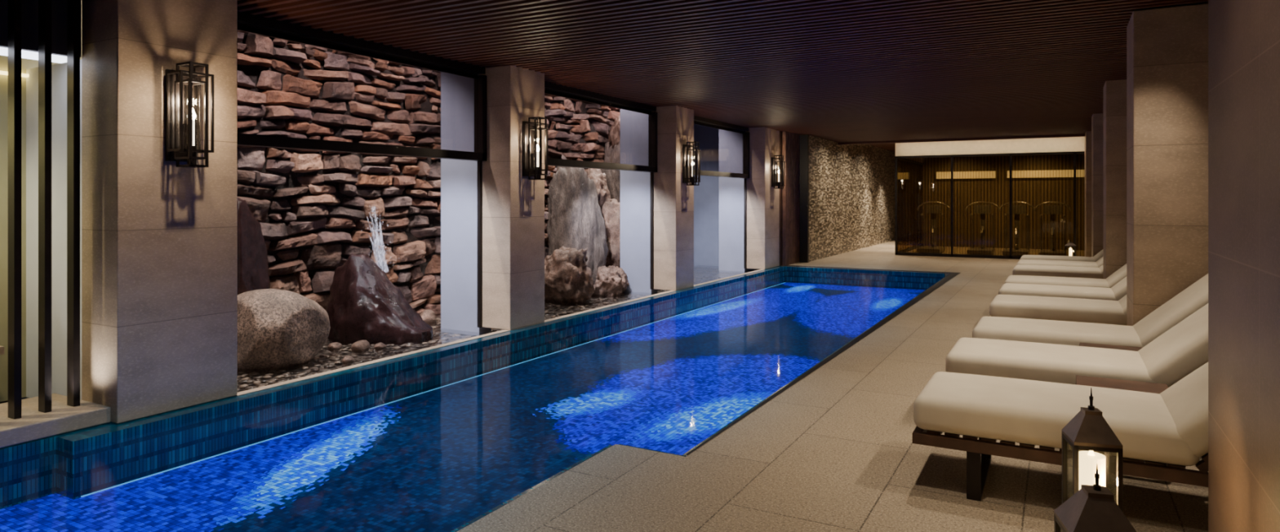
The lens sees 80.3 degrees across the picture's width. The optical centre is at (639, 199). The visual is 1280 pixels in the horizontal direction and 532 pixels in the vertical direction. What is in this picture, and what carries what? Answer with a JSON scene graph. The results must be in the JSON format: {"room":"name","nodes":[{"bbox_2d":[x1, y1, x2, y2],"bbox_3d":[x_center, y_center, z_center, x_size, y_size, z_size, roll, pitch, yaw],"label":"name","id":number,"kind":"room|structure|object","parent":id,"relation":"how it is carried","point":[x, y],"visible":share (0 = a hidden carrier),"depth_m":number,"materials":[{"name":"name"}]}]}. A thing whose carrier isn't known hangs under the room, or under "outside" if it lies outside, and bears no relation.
{"room":"indoor swimming pool","nodes":[
{"label":"indoor swimming pool","id":0,"kind":"room"},
{"bbox_2d":[0,55,81,401],"bbox_3d":[-5.282,-0.100,3.776,0.100,3.000,4.500,0,0,29],"label":"wall","id":1,"kind":"structure","parent":0,"point":[26,64],"depth_m":5.27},
{"bbox_2d":[0,346,4,355],"bbox_3d":[-4.730,1.175,4.157,0.400,0.450,1.900,0,0,29],"label":"bench","id":2,"kind":"object","parent":1,"relation":"attached to","point":[2,348],"visible":1,"depth_m":4.88,"materials":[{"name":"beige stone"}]},
{"bbox_2d":[0,71,8,75],"bbox_3d":[-4.343,-0.870,5.181,0.183,0.020,0.087,0,0,29],"label":"light","id":3,"kind":"object","parent":1,"relation":"attached to","point":[4,73],"depth_m":5.23,"materials":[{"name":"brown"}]},
{"bbox_2d":[21,73,28,77],"bbox_3d":[-4.287,-0.870,5.285,0.177,0.020,0.089,0,0,29],"label":"light","id":4,"kind":"object","parent":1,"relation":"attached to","point":[23,75],"depth_m":5.34,"materials":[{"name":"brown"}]},
{"bbox_2d":[0,0,81,57],"bbox_3d":[-4.759,-1.225,3.236,0.340,0.610,4.060,0,0,29],"label":"lintel","id":5,"kind":"object","parent":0,"point":[29,8],"visible":0.33,"depth_m":4.71,"materials":[{"name":"paint"}]},
{"bbox_2d":[0,47,8,56],"bbox_3d":[-3.885,-0.909,4.640,0.304,0.018,0.143,0,0,29],"label":"light","id":6,"kind":"object","parent":5,"relation":"attached to","point":[3,51],"depth_m":4.64,"materials":[{"name":"white"}]},
{"bbox_2d":[21,50,38,60],"bbox_3d":[-3.821,-0.909,4.758,0.307,0.018,0.194,0,0,29],"label":"light","id":7,"kind":"object","parent":5,"relation":"attached to","point":[34,55],"depth_m":4.75,"materials":[{"name":"white"}]},
{"bbox_2d":[51,54,66,63],"bbox_3d":[-3.750,-0.909,4.885,0.306,0.018,0.177,0,0,29],"label":"light","id":8,"kind":"object","parent":5,"relation":"attached to","point":[55,59],"depth_m":4.89,"materials":[{"name":"white"}]},
{"bbox_2d":[26,59,81,399],"bbox_3d":[-3.952,0.240,5.212,0.840,2.320,0.100,0,0,29],"label":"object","id":9,"kind":"object","parent":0,"point":[59,71],"depth_m":5.18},
{"bbox_2d":[81,0,237,423],"bbox_3d":[-3.249,-0.065,5.172,0.430,2.930,0.790,0,0,29],"label":"pillar","id":10,"kind":"structure","parent":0,"point":[159,237],"depth_m":4.93,"materials":[{"name":"beige stone"}]},
{"bbox_2d":[165,61,213,168],"bbox_3d":[-2.958,-0.550,5.005,0.240,0.680,0.220,0,0,29],"label":"wall sconce","id":11,"kind":"object","parent":10,"relation":"attached to","point":[183,87],"visible":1,"depth_m":4.99,"materials":[{"name":"brown metal"}]},
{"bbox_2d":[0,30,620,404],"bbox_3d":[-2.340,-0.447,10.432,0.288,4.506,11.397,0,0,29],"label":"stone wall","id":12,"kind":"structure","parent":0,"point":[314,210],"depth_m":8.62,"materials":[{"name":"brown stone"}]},
{"bbox_2d":[0,282,925,531],"bbox_3d":[0.307,1.820,7.771,3.420,0.160,16.900,0,0,29],"label":"pool water","id":13,"kind":"structure","parent":0,"point":[440,460],"depth_m":5.61,"materials":[{"name":"liquid"}]},
{"bbox_2d":[440,71,491,336],"bbox_3d":[-1.957,-0.200,8.531,0.560,3.400,0.200,0,0,29],"label":"window","id":14,"kind":"structure","parent":0,"point":[459,178],"depth_m":8.45,"materials":[{"name":"white glass"}]},
{"bbox_2d":[237,265,748,391],"bbox_3d":[-0.826,1.460,11.117,1.760,0.001,11.940,0,0,29],"label":"gravel bed","id":15,"kind":"object","parent":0,"point":[701,276],"visible":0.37,"depth_m":8.20,"materials":[{"name":"gravel"}]},
{"bbox_2d":[237,197,270,294],"bbox_3d":[-3.767,0.880,7.125,0.366,1.788,0.590,0,0,29],"label":"rock","id":16,"kind":"object","parent":15,"relation":"in","point":[252,254],"visible":0.32,"depth_m":7.13,"materials":[{"name":"brown stone"}]},
{"bbox_2d":[237,288,330,373],"bbox_3d":[-3.348,1.212,6.954,0.916,0.797,0.906,0,0,29],"label":"granite boulder","id":17,"kind":"object","parent":15,"relation":"in","point":[277,328],"visible":0.66,"depth_m":6.60,"materials":[{"name":"beige stone"}]},
{"bbox_2d":[327,253,433,346],"bbox_3d":[-2.779,1.113,8.156,1.130,1.067,0.766,0,0,0],"label":"rock","id":18,"kind":"object","parent":15,"relation":"in","point":[364,304],"visible":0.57,"depth_m":7.92,"materials":[{"name":"brown stone"}]},
{"bbox_2d":[544,246,594,305],"bbox_3d":[-1.091,1.160,10.998,0.921,0.976,0.869,0,0,29],"label":"boulder","id":19,"kind":"object","parent":15,"relation":"in","point":[567,276],"visible":0.79,"depth_m":10.68,"materials":[{"name":"brown stone"}]},
{"bbox_2d":[546,154,608,284],"bbox_3d":[-1.023,0.451,11.675,1.094,2.290,0.732,0,0,-44],"label":"rock","id":20,"kind":"object","parent":15,"relation":"in","point":[576,220],"visible":0.68,"depth_m":11.43,"materials":[{"name":"grey stone"}]},
{"bbox_2d":[591,266,623,297],"bbox_3d":[-0.500,1.329,11.683,0.520,0.627,0.563,0,0,3],"label":"boulder","id":21,"kind":"object","parent":15,"relation":"in","point":[608,282],"visible":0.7,"depth_m":11.47,"materials":[{"name":"brown stone"}]},
{"bbox_2d":[606,265,629,292],"bbox_3d":[-0.405,1.354,11.966,0.498,0.616,0.440,0,0,29],"label":"boulder","id":22,"kind":"object","parent":15,"relation":"in","point":[624,276],"visible":0.32,"depth_m":11.88,"materials":[{"name":"brown stone"}]},
{"bbox_2d":[237,267,755,392],"bbox_3d":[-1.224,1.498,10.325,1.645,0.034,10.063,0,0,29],"label":"pebbles","id":23,"kind":"object","parent":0,"point":[384,351],"visible":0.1,"depth_m":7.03,"materials":[{"name":"grey stone"}]},
{"bbox_2d":[327,342,342,351],"bbox_3d":[-2.988,1.448,7.423,0.113,0.089,0.143,0,0,29],"label":"rock","id":24,"kind":"object","parent":23,"relation":"on","point":[335,345],"visible":0.96,"depth_m":7.38,"materials":[{"name":"beige stone"}]},
{"bbox_2d":[342,355,354,364],"bbox_3d":[-2.624,1.447,6.824,0.092,0.077,0.114,0,0,29],"label":"rock","id":25,"kind":"object","parent":23,"relation":"on","point":[346,359],"visible":0.94,"depth_m":6.79,"materials":[{"name":"beige stone"}]},
{"bbox_2d":[351,340,370,353],"bbox_3d":[-2.716,1.440,7.380,0.176,0.131,0.150,0,0,-27],"label":"rock","id":26,"kind":"object","parent":23,"relation":"on","point":[360,345],"visible":0.94,"depth_m":7.33,"materials":[{"name":"beige stone"}]},
{"bbox_2d":[373,342,386,350],"bbox_3d":[-2.559,1.450,7.468,0.095,0.080,0.122,0,0,29],"label":"rock","id":27,"kind":"object","parent":23,"relation":"on","point":[380,345],"visible":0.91,"depth_m":7.44,"materials":[{"name":"beige stone"}]},
{"bbox_2d":[419,309,435,325],"bbox_3d":[-2.541,1.419,9.059,0.236,0.197,0.279,0,0,29],"label":"rock","id":28,"kind":"object","parent":23,"relation":"on","point":[428,316],"visible":0.62,"depth_m":8.98,"materials":[{"name":"beige stone"}]},
{"bbox_2d":[600,199,620,267],"bbox_3d":[-0.474,0.750,12.500,0.931,1.555,0.962,0,0,-8],"label":"boulder","id":29,"kind":"object","parent":23,"relation":"on","point":[611,211],"visible":0.14,"depth_m":12.13,"materials":[{"name":"brown stone"}]},
{"bbox_2d":[586,168,612,208],"bbox_3d":[-0.759,-0.074,12.371,0.542,0.968,0.730,0,0,-14],"label":"boulder","id":30,"kind":"object","parent":29,"relation":"on","point":[599,179],"visible":0.4,"depth_m":12.19,"materials":[{"name":"brown stone"}]},
{"bbox_2d":[600,140,620,202],"bbox_3d":[-0.286,0.086,13.074,0.693,2.376,0.918,0,0,29],"label":"rock","id":31,"kind":"object","parent":29,"relation":"on","point":[611,155],"visible":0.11,"depth_m":12.73,"materials":[{"name":"brown stone"}]},
{"bbox_2d":[608,112,620,148],"bbox_3d":[-0.260,-0.955,13.236,0.740,1.327,0.998,0,0,29],"label":"boulder","id":32,"kind":"object","parent":31,"relation":"on","point":[615,131],"visible":0.18,"depth_m":12.86,"materials":[{"name":"brown stone"}]},
{"bbox_2d":[481,65,544,330],"bbox_3d":[-1.423,-0.065,8.476,0.430,2.930,0.620,0,0,29],"label":"pillar","id":33,"kind":"structure","parent":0,"point":[513,204],"depth_m":8.23,"materials":[{"name":"beige stone"}]},
{"bbox_2d":[237,10,487,327],"bbox_3d":[-2.459,-0.065,6.941,0.120,2.930,3.070,0,0,29],"label":"window","id":34,"kind":"structure","parent":33,"relation":"attached to","point":[256,24],"depth_m":7.02,"materials":[{"name":"brown metal"}]},
{"bbox_2d":[522,116,547,180],"bbox_3d":[-1.129,-0.550,8.314,0.240,0.680,0.220,0,0,29],"label":"wall sconce","id":35,"kind":"object","parent":33,"relation":"attached to","point":[531,148],"visible":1,"depth_m":8.28,"materials":[{"name":"brown metal"}]},
{"bbox_2d":[620,109,657,295],"bbox_3d":[-0.022,-0.200,12.032,0.560,3.400,0.200,0,0,29],"label":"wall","id":36,"kind":"structure","parent":0,"point":[635,186],"depth_m":11.94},
{"bbox_2d":[544,80,657,289],"bbox_3d":[-0.600,-0.065,10.306,0.120,2.930,3.380,0,0,29],"label":"window","id":37,"kind":"structure","parent":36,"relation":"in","point":[553,89],"depth_m":10.81,"materials":[{"name":"brown metal"}]},
{"bbox_2d":[651,106,693,290],"bbox_3d":[0.520,-0.065,11.990,0.430,2.930,0.650,0,0,29],"label":"pillar","id":38,"kind":"structure","parent":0,"point":[673,199],"depth_m":11.72,"materials":[{"name":"beige stone"}]},
{"bbox_2d":[682,141,700,186],"bbox_3d":[0.815,-0.550,11.832,0.240,0.680,0.220,0,0,29],"label":"wall sconce","id":39,"kind":"object","parent":38,"relation":"attached to","point":[686,149],"visible":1,"depth_m":11.80,"materials":[{"name":"brown metal"}]},
{"bbox_2d":[237,0,1208,151],"bbox_3d":[4.548,-1.535,12.054,7.500,0.330,28.500,0,0,29],"label":"ceiling","id":40,"kind":"structure","parent":0,"point":[880,73],"depth_m":7.26,"materials":[{"name":"brown wood"}]},
{"bbox_2d":[693,124,757,270],"bbox_3d":[1.167,-0.550,15.808,1.750,4.500,2.600,0,0,29],"label":"wall","id":41,"kind":"structure","parent":0,"point":[706,195],"depth_m":16.88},
{"bbox_2d":[719,128,747,273],"bbox_3d":[1.912,-0.200,15.533,0.560,3.400,0.200,0,0,29],"label":"wall","id":42,"kind":"structure","parent":0,"point":[731,144],"depth_m":15.45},
{"bbox_2d":[693,115,749,268],"bbox_3d":[1.343,-0.065,13.820,0.120,2.930,3.350,0,0,29],"label":"window frame","id":43,"kind":"structure","parent":42,"relation":"in","point":[700,121],"depth_m":14.87,"materials":[{"name":"brown metal"}]},
{"bbox_2d":[745,127,779,269],"bbox_3d":[2.515,-0.065,15.600,0.430,2.930,0.900,0,0,29],"label":"pillar","id":44,"kind":"structure","parent":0,"point":[762,200],"depth_m":15.23,"materials":[{"name":"beige stone"}]},
{"bbox_2d":[771,155,784,188],"bbox_3d":[2.823,-0.550,15.464,0.240,0.680,0.220,0,0,29],"label":"wall sconce","id":45,"kind":"object","parent":44,"relation":"attached to","point":[777,179],"visible":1,"depth_m":15.43,"materials":[{"name":"brown metal"}]},
{"bbox_2d":[457,240,1208,531],"bbox_3d":[4.636,1.650,12.006,6.900,0.500,28.500,0,0,29],"label":"floor","id":46,"kind":"structure","parent":0,"point":[834,451],"depth_m":3.83,"materials":[{"name":"stone"}]},
{"bbox_2d":[0,266,950,531],"bbox_3d":[0.242,1.653,7.807,3.570,0.495,16.900,0,0,29],"label":"pool wall","id":47,"kind":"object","parent":46,"relation":"in","point":[74,464],"visible":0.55,"depth_m":5.77,"materials":[{"name":"blue tile"}]},
{"bbox_2d":[0,393,111,448],"bbox_3d":[-4.601,1.350,3.148,0.700,0.100,4.060,0,0,29],"label":"ledge","id":48,"kind":"structure","parent":47,"relation":"on","point":[33,424],"depth_m":4.57,"materials":[{"name":"beige stone"}]},
{"bbox_2d":[8,0,79,419],"bbox_3d":[-3.869,-0.065,4.246,0.080,2.730,1.268,0,0,29],"label":"screen fins","id":49,"kind":"object","parent":48,"relation":"on","point":[14,6],"visible":1,"depth_m":4.63,"materials":[{"name":"brown metal"}]},
{"bbox_2d":[80,282,785,497],"bbox_3d":[-0.117,1.737,10.119,0.006,0.006,13.000,0,0,29],"label":"led strip","id":50,"kind":"object","parent":47,"relation":"attached to","point":[784,282],"depth_m":6.03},
{"bbox_2d":[236,269,764,395],"bbox_3d":[-0.227,1.550,10.277,0.080,0.300,11.070,0,0,29],"label":"window sill","id":51,"kind":"structure","parent":47,"relation":"attached to","point":[239,393],"depth_m":7.06,"materials":[{"name":"beige stone"}]},
{"bbox_2d":[779,131,799,266],"bbox_3d":[3.197,-0.010,16.358,0.170,2.820,1.047,0,0,29],"label":"slatted screen","id":52,"kind":"object","parent":46,"relation":"on","point":[788,142],"visible":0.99,"depth_m":16.17,"materials":[{"name":"brown wood"}]},
{"bbox_2d":[685,265,960,455],"bbox_3d":[1.698,1.397,10.070,3.490,0.006,11.770,0,0,29],"label":"trim","id":53,"kind":"structure","parent":46,"relation":"on","point":[952,275],"depth_m":7.87,"materials":[{"name":"beige stone"}]},
{"bbox_2d":[923,205,943,233],"bbox_3d":[7.685,0.715,20.003,0.839,1.310,1.249,0,0,29],"label":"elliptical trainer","id":54,"kind":"object","parent":46,"relation":"on","point":[935,206],"visible":0.06,"depth_m":20.45,"materials":[{"name":"metal"}]},
{"bbox_2d":[968,201,999,254],"bbox_3d":[8.735,0.715,19.423,0.839,1.310,1.249,0,0,29],"label":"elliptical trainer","id":55,"kind":"object","parent":46,"relation":"on","point":[984,240],"visible":0.11,"depth_m":19.65,"materials":[{"name":"metal"}]},
{"bbox_2d":[999,209,1023,255],"bbox_3d":[9.435,0.715,19.036,0.839,1.310,1.249,0,0,29],"label":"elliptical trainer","id":56,"kind":"object","parent":46,"relation":"on","point":[1019,252],"visible":0.12,"depth_m":19.19,"materials":[{"name":"metal"}]},
{"bbox_2d":[1040,203,1071,226],"bbox_3d":[10.136,0.715,18.649,0.839,1.310,1.249,0,0,29],"label":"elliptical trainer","id":57,"kind":"object","parent":46,"relation":"on","point":[1064,217],"visible":0.08,"depth_m":18.81,"materials":[{"name":"metal"}]},
{"bbox_2d":[1012,264,1102,279],"bbox_3d":[6.143,0.907,10.247,1.980,0.985,0.680,0,0,29],"label":"chaise lounge","id":58,"kind":"object","parent":46,"relation":"on","point":[1028,270],"visible":0.3,"depth_m":10.22,"materials":[{"name":"fabric"}]},
{"bbox_2d":[989,294,1126,325],"bbox_3d":[4.257,0.907,6.834,1.980,0.985,0.680,0,0,29],"label":"chaise lounge","id":59,"kind":"object","parent":46,"relation":"on","point":[1044,308],"visible":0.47,"depth_m":6.82,"materials":[{"name":"fabric"}]},
{"bbox_2d":[1016,257,1102,267],"bbox_3d":[6.675,0.907,11.210,1.980,0.985,0.680,0,0,29],"label":"chaise lounge","id":60,"kind":"object","parent":46,"relation":"on","point":[1099,263],"visible":0.27,"depth_m":11.24,"materials":[{"name":"fabric"}]},
{"bbox_2d":[912,362,1208,501],"bbox_3d":[2.336,0.907,3.462,1.980,0.985,0.680,0,0,29],"label":"chaise lounge","id":61,"kind":"object","parent":46,"relation":"on","point":[1170,427],"visible":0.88,"depth_m":3.46,"materials":[{"name":"fabric"}]},
{"bbox_2d":[1019,249,1102,262],"bbox_3d":[7.207,0.907,12.172,1.980,0.985,0.680,0,0,29],"label":"chaise lounge","id":62,"kind":"object","parent":46,"relation":"on","point":[1100,255],"visible":0.2,"depth_m":12.18,"materials":[{"name":"fabric"}]},
{"bbox_2d":[998,276,1126,300],"bbox_3d":[4.813,0.907,7.840,1.980,0.985,0.680,0,0,29],"label":"chaise lounge","id":63,"kind":"object","parent":46,"relation":"on","point":[1118,291],"visible":0.29,"depth_m":7.84,"materials":[{"name":"fabric"}]},
{"bbox_2d":[1004,263,1126,288],"bbox_3d":[5.321,0.907,8.759,1.980,0.985,0.680,0,0,29],"label":"chaise lounge","id":64,"kind":"object","parent":46,"relation":"on","point":[1117,276],"visible":0.27,"depth_m":8.75,"materials":[{"name":"fabric"}]},
{"bbox_2d":[1065,240,1075,256],"bbox_3d":[8.979,1.120,15.832,0.200,0.560,0.200,0,0,29],"label":"lantern","id":65,"kind":"object","parent":46,"relation":"on","point":[1070,244],"visible":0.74,"depth_m":15.79,"materials":[{"name":"brown metal"}]},
{"bbox_2d":[945,303,1208,387],"bbox_3d":[2.907,0.907,4.495,1.980,0.985,0.680,0,0,29],"label":"chaise lounge","id":66,"kind":"object","parent":46,"relation":"on","point":[1182,349],"visible":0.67,"depth_m":4.44,"materials":[{"name":"fabric"}]},
{"bbox_2d":[1084,131,1091,257],"bbox_3d":[10.210,-0.025,16.209,1.210,2.850,1.050,0,0,29],"label":"column","id":67,"kind":"structure","parent":46,"relation":"on","point":[1088,134],"depth_m":16.02,"materials":[{"name":"beige stone"}]},
{"bbox_2d":[972,273,1208,347],"bbox_3d":[3.483,0.907,5.433,1.980,0.985,0.680,0,0,29],"label":"chaise lounge","id":68,"kind":"object","parent":46,"relation":"on","point":[1195,296],"visible":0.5,"depth_m":5.37,"materials":[{"name":"fabric"}]},
{"bbox_2d":[1062,387,1123,512],"bbox_3d":[1.544,1.022,2.597,0.145,0.755,0.145,0,0,15],"label":"lantern","id":69,"kind":"object","parent":46,"relation":"on","point":[1088,430],"visible":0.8,"depth_m":2.56,"materials":[{"name":"brown metal"}]},
{"bbox_2d":[1053,463,1136,531],"bbox_3d":[1.321,1.083,2.195,0.180,0.635,0.180,0,0,15],"label":"lantern","id":70,"kind":"object","parent":46,"relation":"on","point":[1092,508],"visible":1,"depth_m":2.16,"materials":[{"name":"brown metal"}]},
{"bbox_2d":[1091,113,1102,257],"bbox_3d":[8.275,-0.025,12.708,1.210,2.850,0.650,0,0,29],"label":"column","id":71,"kind":"structure","parent":46,"relation":"on","point":[1096,119],"depth_m":12.69,"materials":[{"name":"beige stone"}]},
{"bbox_2d":[1076,297,1118,301],"bbox_3d":[4.454,1.195,7.376,0.420,0.410,0.340,0,0,29],"label":"side table","id":72,"kind":"object","parent":46,"relation":"on","point":[1077,298],"visible":0.02,"depth_m":7.51,"materials":[{"name":"brown wood"}]},
{"bbox_2d":[1079,342,1142,351],"bbox_3d":[3.138,1.195,4.995,0.420,0.410,0.340,0,0,29],"label":"side table","id":73,"kind":"object","parent":46,"relation":"on","point":[1085,344],"visible":0.02,"depth_m":5.10,"materials":[{"name":"brown wood"}]},
{"bbox_2d":[1102,80,1126,279],"bbox_3d":[6.316,-0.025,9.163,1.210,2.850,0.650,0,0,29],"label":"column","id":74,"kind":"structure","parent":46,"relation":"on","point":[1114,92],"depth_m":9.13,"materials":[{"name":"beige stone"}]},
{"bbox_2d":[1075,375,1168,466],"bbox_3d":[2.551,1.195,4.017,0.420,0.410,0.340,0,0,29],"label":"side table","id":75,"kind":"object","parent":46,"relation":"on","point":[1147,387],"visible":0.13,"depth_m":4.05,"materials":[{"name":"brown wood"}]},
{"bbox_2d":[1126,2,1208,326],"bbox_3d":[4.429,-0.025,5.750,1.210,2.850,0.650,0,0,29],"label":"column","id":76,"kind":"structure","parent":46,"relation":"on","point":[1167,48],"depth_m":5.66,"materials":[{"name":"beige stone"}]},
{"bbox_2d":[1208,0,1279,531],"bbox_3d":[2.226,-0.025,1.763,1.210,2.850,1.840,0,0,29],"label":"column","id":77,"kind":"structure","parent":46,"relation":"on","point":[1244,35],"depth_m":2.32,"materials":[{"name":"brown stone"}]},
{"bbox_2d":[799,134,895,262],"bbox_3d":[6.145,-0.100,21.455,0.200,3.000,10.500,0,0,29],"label":"wall","id":78,"kind":"structure","parent":0,"point":[851,187],"depth_m":20.14,"materials":[{"name":"tile"}]},
{"bbox_2d":[799,135,808,262],"bbox_3d":[3.557,-0.005,16.824,0.350,2.810,0.090,0,0,29],"label":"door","id":79,"kind":"structure","parent":78,"relation":"in","point":[803,140],"depth_m":16.75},
{"bbox_2d":[906,157,922,163],"bbox_3d":[9.564,-0.100,25.678,1.700,3.000,0.200,0,0,29],"label":"wall","id":80,"kind":"structure","parent":0,"point":[920,159],"depth_m":25.64,"materials":[{"name":"beige stone"}]},
{"bbox_2d":[895,137,1084,156],"bbox_3d":[8.751,-1.335,17.798,5.300,0.530,0.180,0,0,29],"label":"wall","id":81,"kind":"structure","parent":0,"point":[1063,144],"depth_m":17.93,"materials":[{"name":"paint"}]},
{"bbox_2d":[894,151,1084,259],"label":"glass partition","id":82,"kind":"structure","parent":81,"relation":"in","point":[916,183],"depth_m":18.01,"materials":[{"name":"brown glass"}]},
{"bbox_2d":[922,154,1084,249],"bbox_3d":[10.826,-0.100,21.552,5.300,3.000,0.200,0,0,29],"label":"wall","id":83,"kind":"structure","parent":0,"point":[961,186],"depth_m":21.66,"materials":[{"name":"brown wood"}]},
{"bbox_2d":[936,169,1084,177],"bbox_3d":[10.443,-0.700,21.582,3.800,0.200,0.080,0,0,29],"label":"light","id":84,"kind":"object","parent":83,"relation":"attached to","point":[1077,171],"visible":0.18,"depth_m":20.69,"materials":[{"name":"beige"}]}
]}

